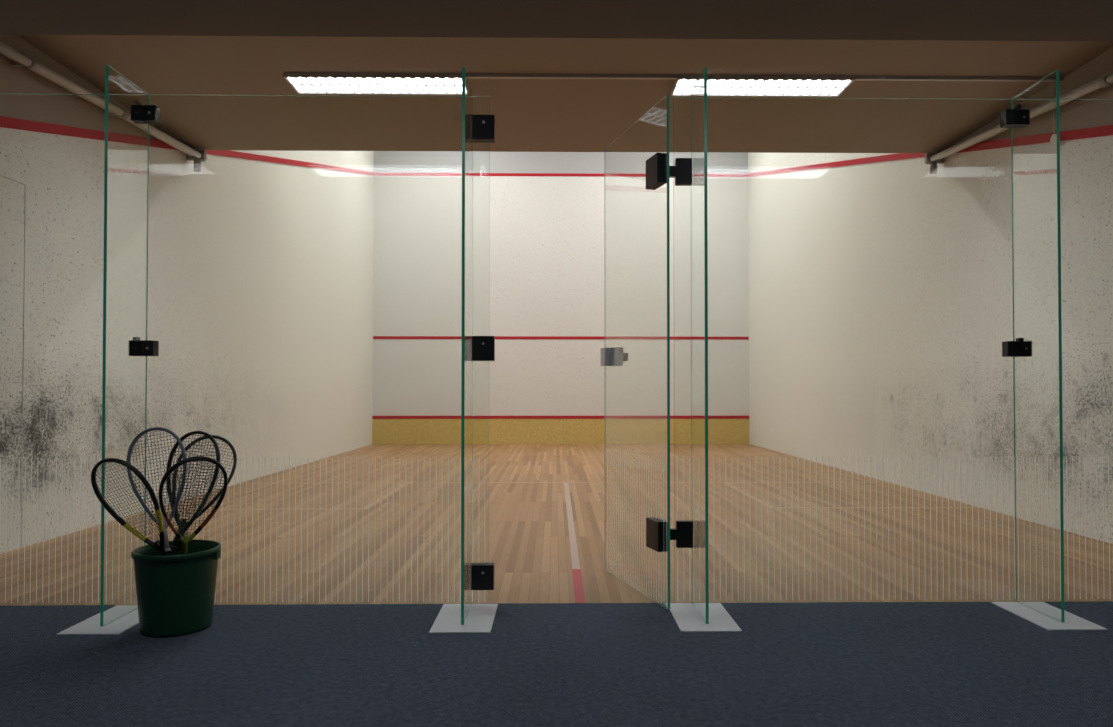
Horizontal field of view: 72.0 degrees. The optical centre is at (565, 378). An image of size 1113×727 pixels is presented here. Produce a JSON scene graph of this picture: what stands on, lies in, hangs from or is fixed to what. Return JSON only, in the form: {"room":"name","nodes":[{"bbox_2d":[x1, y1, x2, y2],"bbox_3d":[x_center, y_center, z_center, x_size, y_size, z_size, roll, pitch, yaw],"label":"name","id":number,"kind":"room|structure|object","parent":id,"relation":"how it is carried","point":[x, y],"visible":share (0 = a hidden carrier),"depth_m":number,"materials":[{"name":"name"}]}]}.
{"room":"squash court","nodes":[
{"label":"squash court","id":0,"kind":"room"},
{"bbox_2d":[0,34,104,93],"bbox_3d":[-3.228,-1.786,8.185,0.350,5.750,10.100,0,-1,-1],"label":"wall","id":1,"kind":"structure","parent":0,"point":[26,67],"depth_m":4.49,"materials":[{"name":"paint"}]},
{"bbox_2d":[0,602,1112,726],"bbox_3d":[0.104,0.942,0.287,10.000,0.050,6.000,0,-1,-1],"label":"floor","id":2,"kind":"structure","parent":0,"point":[969,664],"depth_m":2.50,"materials":[{"name":"blue carpet"}]},
{"bbox_2d":[0,94,104,605],"bbox_3d":[-2.464,-0.127,3.262,1.345,2.180,0.013,0,-1,-1],"label":"wall panel","id":3,"kind":"object","parent":2,"relation":"on","point":[52,153],"visible":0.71,"depth_m":3.26,"materials":[{"name":"teal"}]},
{"bbox_2d":[57,65,160,634],"bbox_3d":[-1.786,-0.130,3.071,0.230,2.180,0.387,0,-1,-1],"label":"glass","id":4,"kind":"object","parent":2,"relation":"on","point":[131,114],"visible":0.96,"depth_m":3.08,"materials":[{"name":"clear glass"}]},
{"bbox_2d":[131,540,221,637],"bbox_3d":[-1.497,0.804,2.952,0.324,0.308,0.312,0,-1,-1],"label":"bucket","id":5,"kind":"object","parent":2,"relation":"on","point":[175,594],"visible":0.96,"depth_m":2.84,"materials":[{"name":"green plastic"}]},
{"bbox_2d":[91,458,168,554],"bbox_3d":[-1.583,0.608,2.905,0.346,0.632,0.259,0,-1,-1],"label":"racket","id":6,"kind":"object","parent":5,"relation":"in","point":[158,545],"visible":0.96,"depth_m":2.85,"materials":[{"name":"grey"}]},
{"bbox_2d":[126,427,186,554],"bbox_3d":[-1.604,0.558,2.986,0.249,0.732,0.132,0,-1,-1],"label":"racket","id":7,"kind":"object","parent":5,"relation":"in","point":[128,460],"visible":0.71,"depth_m":3.02,"materials":[{"name":"grey"}]},
{"bbox_2d":[158,456,227,553],"bbox_3d":[-1.402,0.582,2.876,0.306,0.604,0.364,0,-1,-1],"label":"racket","id":8,"kind":"object","parent":5,"relation":"in","point":[186,539],"visible":0.96,"depth_m":2.81,"materials":[{"name":"grey"}]},
{"bbox_2d":[166,431,219,554],"bbox_3d":[-1.505,0.570,3.048,0.225,0.714,0.184,0,-1,-1],"label":"racket","id":9,"kind":"object","parent":5,"relation":"in","point":[215,445],"visible":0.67,"depth_m":3.09,"materials":[{"name":"grey"}]},
{"bbox_2d":[170,435,236,554],"bbox_3d":[-1.484,0.551,3.060,0.225,0.630,0.352,0,-1,-1],"label":"racket","id":10,"kind":"object","parent":5,"relation":"in","point":[173,546],"visible":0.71,"depth_m":3.15,"materials":[{"name":"grey"}]},
{"bbox_2d":[145,94,489,604],"bbox_3d":[-1.058,-0.127,3.282,1.459,2.180,0.013,0,-1,-1],"label":"wall panel","id":11,"kind":"object","parent":2,"relation":"on","point":[304,312],"visible":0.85,"depth_m":3.28,"materials":[{"name":"teal"}]},
{"bbox_2d":[429,67,497,632],"bbox_3d":[-0.401,-0.130,3.090,0.230,2.180,0.387,0,-1,-1],"label":"glass","id":12,"kind":"object","parent":2,"relation":"on","point":[466,615],"visible":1,"depth_m":3.12,"materials":[{"name":"clear glass"}]},
{"bbox_2d":[670,68,741,631],"bbox_3d":[0.549,-0.130,3.103,0.230,2.180,0.387,0,-1,-1],"label":"glass","id":13,"kind":"object","parent":2,"relation":"on","point":[700,613],"visible":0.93,"depth_m":3.09,"materials":[{"name":"clear glass"}]},
{"bbox_2d":[673,97,1015,602],"bbox_3d":[1.205,-0.126,3.312,1.474,2.180,0.013,0,-1,-1],"label":"wall panel","id":14,"kind":"object","parent":2,"relation":"on","point":[860,372],"visible":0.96,"depth_m":3.31,"materials":[{"name":"teal"}]},
{"bbox_2d":[600,95,692,608],"bbox_3d":[0.371,-0.109,3.543,0.174,2.128,0.750,0,-1,-18],"label":"door","id":15,"kind":"structure","parent":14,"relation":"attached to","point":[640,533],"depth_m":3.44,"materials":[{"name":"teal"}]},
{"bbox_2d":[991,70,1107,630],"bbox_3d":[1.946,-0.129,3.122,0.230,2.180,0.387,0,-1,-1],"label":"glass","id":16,"kind":"object","parent":2,"relation":"on","point":[1030,118],"visible":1,"depth_m":3.14,"materials":[{"name":"clear glass"}]},
{"bbox_2d":[1059,99,1112,601],"bbox_3d":[2.604,-0.126,3.332,1.318,2.180,0.013,0,-1,-1],"label":"wall panel","id":17,"kind":"object","parent":2,"relation":"on","point":[1086,170],"visible":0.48,"depth_m":3.32,"materials":[{"name":"teal"}]},
{"bbox_2d":[0,0,1112,40],"bbox_3d":[0.104,-3.227,0.351,10.000,3.510,6.000,0,-1,-1],"label":"ceiling","id":18,"kind":"structure","parent":0,"point":[1025,20],"depth_m":3.15,"materials":[{"name":"grey"}]},
{"bbox_2d":[17,35,1112,151],"bbox_3d":[0.042,-3.436,4.964,6.800,2.950,3.220,0,-1,-1],"label":"ceiling","id":19,"kind":"structure","parent":0,"point":[565,115],"depth_m":4.79,"materials":[{"name":"beige"}]},
{"bbox_2d":[283,72,571,94],"bbox_3d":[-0.885,-1.942,5.064,1.850,0.034,0.280,0,-1,-1],"label":"ceiling fixture","id":20,"kind":"object","parent":19,"relation":"attached to","point":[388,83],"visible":0.98,"depth_m":5.01,"materials":[{"name":"grey plastic"}]},
{"bbox_2d":[572,74,1063,96],"bbox_3d":[1.639,-1.941,5.098,3.198,0.034,0.280,0,-1,-1],"label":"ceiling fixture","id":21,"kind":"object","parent":19,"relation":"attached to","point":[783,85],"visible":1,"depth_m":4.99,"materials":[{"name":"grey plastic"}]},
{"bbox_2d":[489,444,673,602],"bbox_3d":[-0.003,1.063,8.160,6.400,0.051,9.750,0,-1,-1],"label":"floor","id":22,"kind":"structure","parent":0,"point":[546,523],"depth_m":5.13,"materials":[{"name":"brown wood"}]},
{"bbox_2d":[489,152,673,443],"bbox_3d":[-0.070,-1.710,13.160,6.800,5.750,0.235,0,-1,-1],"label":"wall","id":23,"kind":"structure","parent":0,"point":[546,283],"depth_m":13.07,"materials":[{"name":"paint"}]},
{"bbox_2d":[1059,47,1112,98],"bbox_3d":[3.221,-1.785,8.273,0.350,5.750,10.100,0,-1,-1],"label":"wall","id":24,"kind":"structure","parent":0,"point":[1092,79],"depth_m":4.67,"materials":[{"name":"paint"}]}
]}

